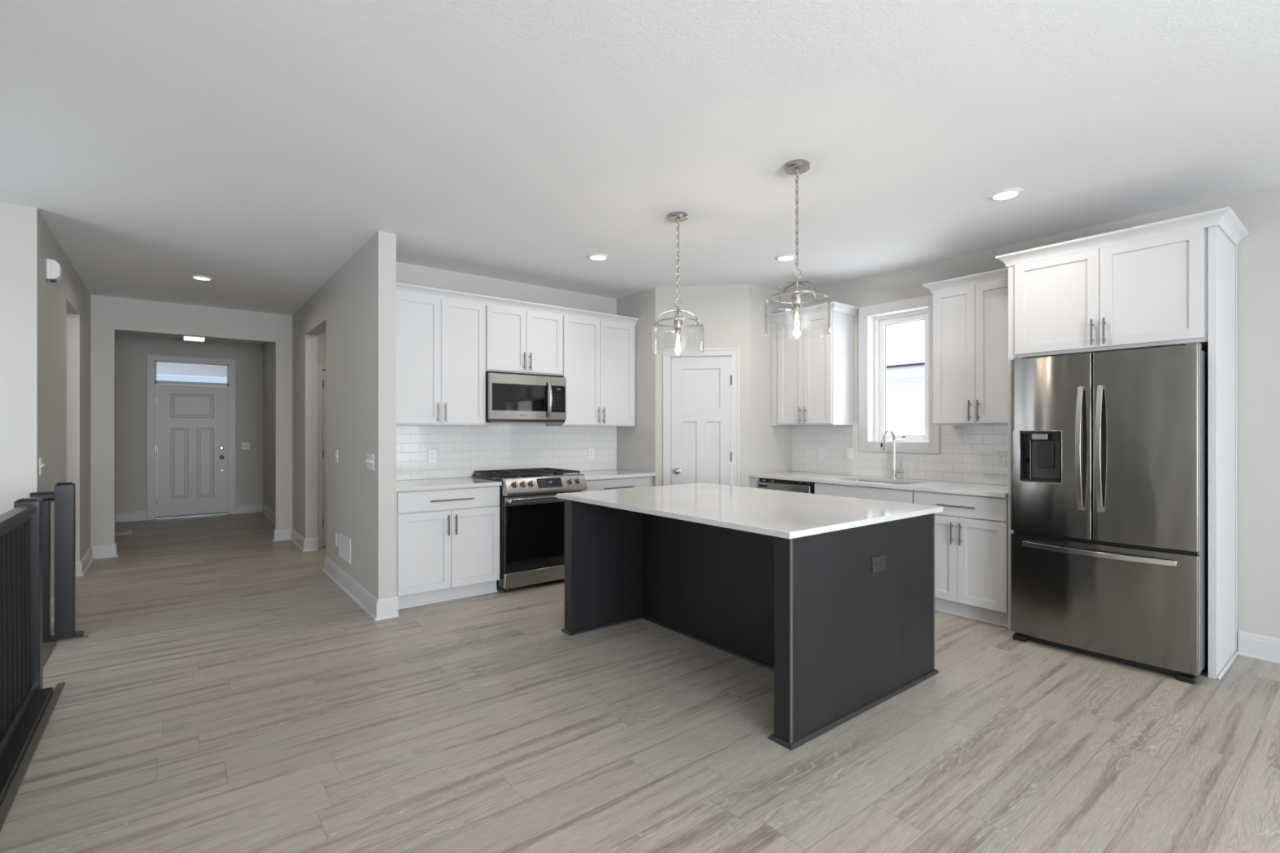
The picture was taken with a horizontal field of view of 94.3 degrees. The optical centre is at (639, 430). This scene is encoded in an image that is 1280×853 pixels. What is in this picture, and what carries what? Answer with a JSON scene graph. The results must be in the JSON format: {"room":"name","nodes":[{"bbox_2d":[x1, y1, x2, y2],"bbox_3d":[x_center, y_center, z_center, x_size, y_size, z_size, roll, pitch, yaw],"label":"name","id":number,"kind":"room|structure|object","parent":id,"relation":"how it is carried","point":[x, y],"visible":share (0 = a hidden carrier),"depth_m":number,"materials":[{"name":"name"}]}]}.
{"room":"kitchen","nodes":[
{"label":"kitchen","id":0,"kind":"room"},
{"bbox_2d":[0,202,39,515],"bbox_3d":[-4.239,1.361,3.514,0.960,5.543,0.120,0,0,-38],"label":"wall","id":1,"kind":"structure","parent":0,"point":[20,225],"depth_m":3.72,"materials":[{"name":"grey paint"}]},
{"bbox_2d":[42,641,57,667],"bbox_3d":[-3.425,1.338,3.338,0.105,0.028,0.900,0,0,-38],"label":"trim","id":2,"kind":"structure","parent":1,"relation":"attached to","point":[47,648],"depth_m":3.58,"materials":[{"name":"grey wood"}]},
{"bbox_2d":[57,635,88,642],"bbox_3d":[-3.618,1.328,3.785,0.140,0.008,0.029,0,0,-38],"label":"trim","id":3,"kind":"structure","parent":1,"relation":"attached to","point":[86,636],"depth_m":3.77,"materials":[{"name":"grey wood"}]},
{"bbox_2d":[40,213,90,599],"bbox_3d":[-4.846,-0.040,4.969,0.120,2.743,2.920,0,0,-38],"label":"wall","id":4,"kind":"structure","parent":0,"point":[65,303],"depth_m":4.71,"materials":[{"name":"grey paint"}]},
{"bbox_2d":[39,457,44,475],"bbox_3d":[-3.886,0.232,3.858,0.020,0.115,0.072,0,0,-38],"label":"light switch","id":5,"kind":"object","parent":4,"relation":"attached to","point":[41,465],"visible":1,"depth_m":3.85,"materials":[{"name":"white plastic"}]},
{"bbox_2d":[50,596,53,626],"bbox_3d":[-4.276,1.263,4.265,0.148,0.138,1.298,0,0,-38],"label":"baseboard","id":6,"kind":"structure","parent":4,"relation":"attached to","point":[52,598],"depth_m":4.14,"materials":[{"name":"grey wood"}]},
{"bbox_2d":[46,258,62,282],"bbox_3d":[-4.045,-1.097,4.098,0.066,0.148,0.100,0,0,-38],"label":"door chime","id":7,"kind":"object","parent":4,"relation":"attached to","point":[54,269],"visible":1,"depth_m":4.06,"materials":[{"name":"white plastic"}]},
{"bbox_2d":[115,333,263,512],"bbox_3d":[-6.986,-0.040,9.225,2.120,2.743,0.140,0,0,-38],"label":"wall","id":8,"kind":"structure","parent":0,"point":[131,351],"depth_m":8.89,"materials":[{"name":"grey paint"}]},
{"bbox_2d":[146,354,235,519],"bbox_3d":[-6.948,0.098,9.219,1.091,2.469,0.196,0,0,-38],"label":"door","id":9,"kind":"structure","parent":8,"relation":"in","point":[191,426],"depth_m":9.18,"materials":[{"name":"painted wood"},{"name":"glass"},{"name":"nickel"}]},
{"bbox_2d":[241,442,249,449],"bbox_3d":[-6.380,0.248,9.598,0.113,0.115,0.020,0,0,-38],"label":"light switch","id":10,"kind":"object","parent":8,"relation":"attached to","point":[245,446],"visible":1,"depth_m":9.60,"materials":[{"name":"white plastic"}]},
{"bbox_2d":[90,294,292,545],"bbox_3d":[-5.016,-0.040,6.760,2.060,2.743,0.110,0,0,-38],"label":"wall","id":11,"kind":"structure","parent":0,"point":[108,314],"depth_m":6.51,"materials":[{"name":"grey paint"}]},
{"bbox_2d":[317,329,326,370],"bbox_3d":[-3.112,-0.040,7.216,1.500,2.743,0.100,0,0,-38],"label":"wall","id":12,"kind":"structure","parent":0,"point":[322,338],"depth_m":6.76,"materials":[{"name":"grey paint"}]},
{"bbox_2d":[317,363,326,548],"bbox_3d":[-3.314,0.285,7.013,0.921,2.093,0.063,0,0,-38],"label":"door","id":13,"kind":"structure","parent":12,"relation":"in","point":[322,375],"depth_m":6.74,"materials":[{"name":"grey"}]},
{"bbox_2d":[263,231,395,599],"bbox_3d":[-3.978,-0.040,7.008,0.120,2.743,7.060,0,0,-38],"label":"wall","id":14,"kind":"structure","parent":0,"point":[356,307],"depth_m":4.81,"materials":[{"name":"grey paint"}]},
{"bbox_2d":[235,502,317,551],"bbox_3d":[-5.038,1.263,8.063,0.378,0.138,4.104,0,0,-40],"label":"baseboard","id":15,"kind":"structure","parent":14,"relation":"attached to","point":[304,544],"depth_m":7.21,"materials":[{"name":"white wood"}]},
{"bbox_2d":[334,533,337,546],"bbox_3d":[-2.702,0.969,5.274,0.009,0.115,0.072,0,0,-38],"label":"electrical outlet","id":16,"kind":"object","parent":14,"relation":"attached to","point":[335,534],"visible":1,"depth_m":5.26,"materials":[{"name":"white plastic"}]},
{"bbox_2d":[334,449,337,462],"bbox_3d":[-2.691,0.228,5.251,0.020,0.115,0.072,0,0,-38],"label":"light switch","id":17,"kind":"object","parent":14,"relation":"attached to","point":[336,451],"visible":1,"depth_m":5.25,"materials":[{"name":"white plastic"}]},
{"bbox_2d":[338,532,351,564],"bbox_3d":[-2.493,0.989,5.008,0.008,0.200,0.426,0,0,-38],"label":"air vent","id":18,"kind":"object","parent":14,"relation":"in","point":[344,543],"visible":1,"depth_m":4.99,"materials":[{"name":"white plastic"}]},
{"bbox_2d":[322,555,399,620],"bbox_3d":[-2.376,1.263,4.949,0.160,0.138,1.899,0,0,-38],"label":"baseboard","id":19,"kind":"structure","parent":14,"relation":"attached to","point":[384,608],"depth_m":4.48,"materials":[{"name":"white wood"}]},
{"bbox_2d":[365,453,373,470],"bbox_3d":[-1.986,0.230,4.351,0.020,0.115,0.195,0,0,-38],"label":"light switch","id":20,"kind":"object","parent":14,"relation":"attached to","point":[370,457],"visible":1,"depth_m":4.34,"materials":[{"name":"white plastic"}]},
{"bbox_2d":[395,262,616,477],"bbox_3d":[-1.208,-0.040,5.685,2.610,2.743,0.120,0,0,-38],"label":"wall","id":21,"kind":"structure","parent":0,"point":[406,273],"depth_m":5.53,"materials":[{"name":"grey paint"}]},
{"bbox_2d":[395,292,485,425],"bbox_3d":[-1.743,-0.581,4.941,0.844,1.074,0.382,0,0,-38],"label":"upper cabinet","id":22,"kind":"object","parent":21,"relation":"attached to","point":[441,343],"visible":0.88,"depth_m":4.84,"materials":[{"name":"white wood"}]},
{"bbox_2d":[395,422,617,480],"bbox_3d":[-1.221,0.175,5.593,2.470,0.486,0.008,0,0,-38],"label":"tile backsplash","id":23,"kind":"structure","parent":21,"relation":"attached to","point":[462,451],"depth_m":5.52,"materials":[{"name":"white tile"}]},
{"bbox_2d":[427,449,436,462],"bbox_3d":[-1.797,0.222,5.131,0.072,0.115,0.009,0,0,-38],"label":"electrical outlet","id":24,"kind":"object","parent":23,"relation":"attached to","point":[432,454],"visible":1,"depth_m":5.13,"materials":[{"name":"white plastic"}]},
{"bbox_2d":[587,448,594,459],"bbox_3d":[-0.505,0.238,6.143,0.072,0.115,0.009,0,0,-38],"label":"electrical outlet","id":25,"kind":"object","parent":23,"relation":"attached to","point":[590,451],"visible":1,"depth_m":6.14,"materials":[{"name":"white plastic"}]},
{"bbox_2d":[485,304,562,376],"bbox_3d":[-1.112,-0.816,5.436,0.755,0.604,0.382,0,0,-38],"label":"upper cabinet","id":26,"kind":"object","parent":21,"relation":"attached to","point":[522,341],"visible":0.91,"depth_m":5.29,"materials":[{"name":"white wood"}]},
{"bbox_2d":[485,371,566,422],"bbox_3d":[-1.088,-0.288,5.405,0.752,0.436,0.452,0,0,-38],"label":"microwave oven","id":27,"kind":"object","parent":26,"relation":"attached to","point":[510,397],"visible":0.98,"depth_m":5.24,"materials":[{"name":"silver metal"}]},
{"bbox_2d":[545,315,635,426],"bbox_3d":[-0.472,-0.581,5.938,0.864,1.074,0.382,0,0,-38],"label":"upper cabinet","id":28,"kind":"object","parent":21,"relation":"attached to","point":[598,356],"visible":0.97,"depth_m":5.79,"materials":[{"name":"white wood"}]},
{"bbox_2d":[395,282,638,325],"bbox_3d":[-1.002,-1.110,5.312,2.470,0.072,0.056,0,0,-38],"label":"crown molding","id":29,"kind":"structure","parent":28,"relation":"attached to","point":[400,287],"depth_m":5.19,"materials":[{"name":"white wood"}]},
{"bbox_2d":[616,287,655,486],"bbox_3d":[-0.002,-0.040,6.140,0.120,2.743,0.650,0,0,-38],"label":"wall","id":30,"kind":"structure","parent":0,"point":[636,445],"depth_m":6.00,"materials":[{"name":"grey paint"}]},
{"bbox_2d":[0,0,1279,344],"bbox_3d":[-1.160,-1.511,3.994,7.500,0.200,15.520,0,0,-38],"label":"ceiling","id":31,"kind":"structure","parent":0,"point":[255,148],"depth_m":2.76,"materials":[{"name":"white paint"}]},
{"bbox_2d":[183,336,204,342],"bbox_3d":[-5.997,-1.313,7.980,0.224,0.194,0.224,0,0,-38],"label":"light","id":32,"kind":"object","parent":31,"relation":"attached to","point":[185,338],"visible":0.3,"depth_m":7.92,"materials":[{"name":"white metal"}]},
{"bbox_2d":[189,275,214,280],"bbox_3d":[-4.035,-1.405,5.464,0.188,0.012,0.188,0,0,-38],"label":"recessed light","id":33,"kind":"object","parent":31,"relation":"in","point":[196,277],"visible":1,"depth_m":5.45,"materials":[{"name":"white plastic"}]},
{"bbox_2d":[586,253,609,260],"bbox_3d":[-0.340,-1.405,4.814,0.188,0.012,0.188,0,0,-38],"label":"recessed light","id":34,"kind":"object","parent":31,"relation":"in","point":[596,256],"visible":1,"depth_m":4.78,"materials":[{"name":"white plastic"}]},
{"bbox_2d":[652,211,703,354],"bbox_3d":[0.249,-0.954,3.885,0.338,0.912,0.338,0,0,-38],"label":"pendant light","id":35,"kind":"object","parent":31,"relation":"hanging from","point":[676,216],"visible":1,"depth_m":3.88,"materials":[{"name":"silver metal"}]},
{"bbox_2d":[673,306,682,333],"bbox_3d":[0.249,-0.727,3.885,0.060,0.173,0.060,0,0,-38],"label":"socket","id":36,"kind":"object","parent":35,"relation":"attached to","point":[677,323],"depth_m":3.87,"materials":[{"name":"silver metal"}]},
{"bbox_2d":[773,253,795,261],"bbox_3d":[1.188,-1.405,4.830,0.188,0.012,0.188,0,0,-38],"label":"recessed light","id":37,"kind":"object","parent":31,"relation":"in","point":[784,257],"visible":0.97,"depth_m":4.81,"materials":[{"name":"white plastic"}]},
{"bbox_2d":[764,159,830,337],"bbox_3d":[0.834,-0.954,3.152,0.338,0.912,0.338,0,0,-38],"label":"pendant light","id":38,"kind":"object","parent":31,"relation":"hanging from","point":[797,166],"visible":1,"depth_m":3.15,"materials":[{"name":"silver metal"}]},
{"bbox_2d":[791,277,802,311],"bbox_3d":[0.834,-0.727,3.152,0.060,0.173,0.060,0,0,-38],"label":"socket","id":39,"kind":"object","parent":38,"relation":"attached to","point":[796,298],"depth_m":3.13,"materials":[{"name":"silver metal"}]},
{"bbox_2d":[986,187,1024,199],"bbox_3d":[2.178,-1.405,3.536,0.188,0.012,0.188,0,0,-38],"label":"recessed light","id":40,"kind":"object","parent":31,"relation":"in","point":[1008,193],"visible":1,"depth_m":3.51,"materials":[{"name":"white plastic"}]},
{"bbox_2d":[0,511,1279,852],"bbox_3d":[-1.160,1.457,3.994,7.500,0.250,15.520,0,0,-38],"label":"floor","id":41,"kind":"structure","parent":0,"point":[223,693],"depth_m":2.58,"materials":[{"name":"beige wood"}]},
{"bbox_2d":[0,497,53,805],"bbox_3d":[-2.123,0.836,1.797,0.154,0.992,3.127,0,0,-38],"label":"stair railing","id":42,"kind":"object","parent":41,"relation":"on","point":[24,701],"visible":1,"depth_m":2.71,"materials":[{"name":"black"}]},
{"bbox_2d":[0,681,65,831],"bbox_3d":[-2.064,1.328,1.870,0.030,0.008,3.170,0,0,-38],"label":"trim","id":43,"kind":"structure","parent":41,"relation":"on","point":[5,807],"depth_m":2.40,"materials":[{"name":"grey wood"}]},
{"bbox_2d":[30,482,84,643],"bbox_3d":[-3.717,0.833,3.786,0.242,0.998,0.093,0,0,-38],"label":"stair railing","id":44,"kind":"object","parent":41,"relation":"on","point":[63,496],"visible":0.75,"depth_m":3.77,"materials":[{"name":"black"}]},
{"bbox_2d":[115,529,132,534],"bbox_3d":[-6.764,1.329,7.734,0.200,0.006,0.320,0,0,-38],"label":"floor vent","id":45,"kind":"object","parent":41,"relation":"in","point":[121,532],"visible":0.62,"depth_m":7.72,"materials":[{"name":"white plastic"}]},
{"bbox_2d":[395,485,499,608],"bbox_3d":[-1.646,0.890,4.817,0.844,0.883,0.626,0,0,-38],"label":"base cabinet","id":46,"kind":"object","parent":41,"relation":"on","point":[447,540],"visible":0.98,"depth_m":4.59,"materials":[{"name":"white wood"}]},
{"bbox_2d":[395,476,502,492],"bbox_3d":[-1.660,0.432,4.836,0.846,0.029,0.655,0,0,-38],"label":"countertop","id":47,"kind":"structure","parent":46,"relation":"on","point":[468,482],"depth_m":4.73,"materials":[{"name":"stone"}]},
{"bbox_2d":[471,467,586,591],"bbox_3d":[-0.985,0.847,5.289,0.776,0.970,0.755,0,0,-38],"label":"gas range","id":48,"kind":"object","parent":41,"relation":"on","point":[531,514],"visible":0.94,"depth_m":4.98,"materials":[{"name":"silver metal"}]},
{"bbox_2d":[471,467,579,481],"bbox_3d":[-1.020,0.389,5.332,0.776,0.054,0.627,0,0,-38],"label":"cooktop","id":49,"kind":"object","parent":48,"relation":"in","point":[499,475],"depth_m":5.25,"materials":[{"name":"black metal"}]},
{"bbox_2d":[581,475,652,491],"bbox_3d":[-0.367,0.890,5.819,0.845,0.883,0.626,0,0,-38],"label":"base cabinet","id":50,"kind":"object","parent":41,"relation":"on","point":[638,482],"visible":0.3,"depth_m":5.59,"materials":[{"name":"white wood"}]},
{"bbox_2d":[564,469,655,479],"bbox_3d":[-0.382,0.432,5.837,0.847,0.029,0.655,0,0,-38],"label":"countertop","id":51,"kind":"structure","parent":50,"relation":"on","point":[615,473],"depth_m":5.73,"materials":[{"name":"stone"}]},
{"bbox_2d":[560,499,938,751],"bbox_3d":[0.567,0.890,3.610,1.308,0.884,1.874,0,0,-38],"label":"kitchen island","id":52,"kind":"object","parent":41,"relation":"on","point":[840,639],"visible":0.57,"depth_m":3.17,"materials":[{"name":"black wood"}]},
{"bbox_2d":[556,482,942,538],"bbox_3d":[0.556,0.432,3.599,1.335,0.029,1.900,0,0,-38],"label":"island countertop","id":53,"kind":"structure","parent":52,"relation":"on","point":[773,513],"depth_m":3.23,"materials":[{"name":"stone"}]},
{"bbox_2d":[871,554,885,573],"bbox_3d":[1.175,0.654,2.911,0.120,0.078,0.009,0,0,-38],"label":"electrical outlet","id":54,"kind":"object","parent":52,"relation":"attached to","point":[878,562],"visible":1,"depth_m":2.91,"materials":[{"name":"grey plastic"}]},
{"bbox_2d":[875,560,879,568],"bbox_3d":[1.161,0.654,2.897,0.033,0.033,0.003,0,0,-38],"label":"receptacle","id":55,"kind":"object","parent":54,"relation":"attached to","point":[877,562],"depth_m":2.90,"materials":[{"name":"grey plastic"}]},
{"bbox_2d":[880,560,884,566],"bbox_3d":[1.192,0.654,2.921,0.033,0.033,0.003,0,0,-38],"label":"receptacle","id":56,"kind":"object","parent":54,"relation":"attached to","point":[882,562],"depth_m":2.92,"materials":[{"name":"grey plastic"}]},
{"bbox_2d":[751,477,759,488],"bbox_3d":[1.334,0.890,5.886,0.600,0.883,0.073,0,0,-38],"label":"filler panel","id":57,"kind":"object","parent":41,"relation":"on","point":[754,481],"visible":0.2,"depth_m":5.70,"materials":[{"name":"white wood"}]},
{"bbox_2d":[757,478,815,493],"bbox_3d":[1.513,0.894,5.574,0.633,0.876,0.610,0,0,-38],"label":"dishwasher","id":58,"kind":"object","parent":41,"relation":"on","point":[764,483],"visible":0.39,"depth_m":5.39,"materials":[{"name":"silver metal"}]},
{"bbox_2d":[814,482,914,503],"bbox_3d":[2.002,0.890,4.988,0.626,0.883,0.878,0,0,-38],"label":"base cabinet","id":59,"kind":"object","parent":41,"relation":"on","point":[900,495],"visible":0.12,"depth_m":4.78,"materials":[{"name":"white wood"}]},
{"bbox_2d":[913,490,1008,627],"bbox_3d":[2.473,0.890,4.387,0.626,0.883,0.643,0,0,-38],"label":"base cabinet","id":60,"kind":"object","parent":41,"relation":"on","point":[971,531],"visible":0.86,"depth_m":4.16,"materials":[{"name":"white wood"}]},
{"bbox_2d":[748,471,1008,497],"bbox_3d":[1.995,0.432,5.029,0.654,0.029,2.239,0,0,-38],"label":"countertop","id":61,"kind":"structure","parent":60,"relation":"on","point":[953,487],"depth_m":4.75,"materials":[{"name":"stone"}]},
{"bbox_2d":[852,480,909,484],"bbox_3d":[2.015,0.546,4.996,0.419,0.196,0.714,0,0,-38],"label":"sink","id":62,"kind":"object","parent":61,"relation":"in","point":[852,480],"visible":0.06,"depth_m":5.19,"materials":[{"name":"silver metal"}]},
{"bbox_2d":[880,429,904,479],"bbox_3d":[2.157,0.202,5.083,0.240,0.432,0.113,0,0,-38],"label":"kitchen faucet","id":63,"kind":"object","parent":61,"relation":"on","point":[894,466],"visible":1,"depth_m":5.14,"materials":[{"name":"silver metal"}]},
{"bbox_2d":[1010,342,1208,684],"bbox_3d":[2.897,0.432,3.646,0.832,1.800,0.887,0,0,-38],"label":"refrigerator","id":64,"kind":"object","parent":41,"relation":"on","point":[1109,450],"visible":1,"depth_m":3.36,"materials":[{"name":"silver metal"}]},
{"bbox_2d":[995,206,1248,679],"bbox_3d":[2.991,0.082,3.742,0.666,2.500,1.122,0,0,-38],"label":"tall cabinet","id":65,"kind":"object","parent":41,"relation":"on","point":[1172,282],"visible":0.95,"depth_m":3.44,"materials":[{"name":"white wood"}]},
{"bbox_2d":[655,284,748,487],"bbox_3d":[0.607,-0.040,5.833,0.906,2.743,0.110,0,0,9],"label":"wall","id":66,"kind":"structure","parent":0,"point":[722,310],"depth_m":5.77,"materials":[{"name":"grey paint"}]},
{"bbox_2d":[662,346,739,486],"bbox_3d":[0.599,0.266,5.803,0.744,2.133,0.172,0,0,9],"label":"door","id":67,"kind":"structure","parent":66,"relation":"in","point":[701,392],"depth_m":5.79,"materials":[{"name":"white wood"}]},
{"bbox_2d":[748,284,791,487],"bbox_3d":[1.270,-0.040,5.955,0.655,2.743,0.110,0,0,-38],"label":"wall","id":68,"kind":"structure","parent":0,"point":[769,445],"depth_m":5.83,"materials":[{"name":"grey paint"}]},
{"bbox_2d":[791,185,1279,651],"bbox_3d":[3.934,-0.040,3.215,0.160,2.743,7.710,0,0,-38],"label":"wall","id":69,"kind":"structure","parent":0,"point":[1258,211],"depth_m":3.51,"materials":[{"name":"grey paint"}]},
{"bbox_2d":[767,301,858,425],"bbox_3d":[1.645,-0.599,5.689,0.384,1.095,0.768,0,0,-38],"label":"upper cabinet","id":70,"kind":"object","parent":69,"relation":"attached to","point":[812,373],"visible":1,"depth_m":5.52,"materials":[{"name":"white wood"}]},
{"bbox_2d":[858,294,940,453],"bbox_3d":[2.318,-0.473,5.255,0.168,1.331,0.741,0,0,-38],"label":"window","id":71,"kind":"structure","parent":69,"relation":"in","point":[873,320],"depth_m":5.43,"materials":[{"name":"white"}]},
{"bbox_2d":[791,423,1008,485],"bbox_3d":[2.250,0.175,5.228,0.008,0.486,2.240,0,0,-38],"label":"tile backsplash","id":72,"kind":"structure","parent":69,"relation":"attached to","point":[967,454],"depth_m":5.08,"materials":[{"name":"white tile"}]},
{"bbox_2d":[817,447,824,458],"bbox_3d":[1.774,0.220,5.823,0.009,0.115,0.072,0,0,-38],"label":"electrical outlet","id":73,"kind":"object","parent":72,"relation":"attached to","point":[820,450],"visible":1,"depth_m":5.82,"materials":[{"name":"white plastic"}]},
{"bbox_2d":[845,447,853,460],"bbox_3d":[1.967,0.218,5.576,0.010,0.115,0.072,0,0,-38],"label":"light switch","id":74,"kind":"object","parent":72,"relation":"attached to","point":[849,451],"visible":1,"depth_m":5.57,"materials":[{"name":"white plastic"}]},
{"bbox_2d":[995,451,1006,466],"bbox_3d":[2.770,0.220,4.552,0.009,0.115,0.072,0,0,-38],"label":"electrical outlet","id":75,"kind":"object","parent":72,"relation":"attached to","point":[1001,456],"visible":1,"depth_m":4.55,"materials":[{"name":"white plastic"}]},
{"bbox_2d":[922,267,1008,425],"bbox_3d":[2.578,-0.595,4.499,0.384,1.102,0.688,0,0,-38],"label":"upper cabinet","id":76,"kind":"object","parent":69,"relation":"attached to","point":[971,312],"visible":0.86,"depth_m":4.40,"materials":[{"name":"white wood"}]},
{"bbox_2d":[1238,630,1279,663],"bbox_3d":[4.855,1.263,1.888,0.028,0.138,4.185,0,0,-38],"label":"baseboard","id":77,"kind":"structure","parent":69,"relation":"attached to","point":[1260,646],"depth_m":3.47,"materials":[{"name":"white wood"}]},
{"label":"outside","id":78,"kind":"structure","parent":0,"visible":0},
{"bbox_3d":[2.394,2.932,5.051,70.000,0.200,85.000,0,0,-38],"label":"ground","id":79,"kind":"structure","parent":78,"visible":0},
{"bbox_2d":[886,322,924,435],"bbox_3d":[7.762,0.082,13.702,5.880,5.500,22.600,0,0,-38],"label":"window pane","id":80,"kind":"structure","parent":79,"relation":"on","point":[905,344],"depth_m":12.45,"materials":[{"name":"clear glass"}]},
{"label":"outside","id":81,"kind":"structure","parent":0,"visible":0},
{"bbox_2d":[156,363,226,377],"bbox_3d":[-7.580,0.097,10.487,4.000,2.770,2.540,0,0,-38],"label":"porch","id":82,"kind":"object","parent":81,"point":[163,369],"visible":0.07,"depth_m":10.54,"materials":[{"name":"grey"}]},
{"bbox_3d":[-6.795,-0.039,7.361,0.120,2.743,3.030,0,0,-38],"label":"wall","id":83,"kind":"structure","parent":0,"visible":0},
{"bbox_2d":[75,511,146,577],"bbox_3d":[-6.287,1.263,7.097,0.415,0.138,4.079,0,0,-37],"label":"baseboard","id":84,"kind":"structure","parent":83,"relation":"attached to","point":[110,550],"depth_m":6.21,"materials":[{"name":"white wood"}]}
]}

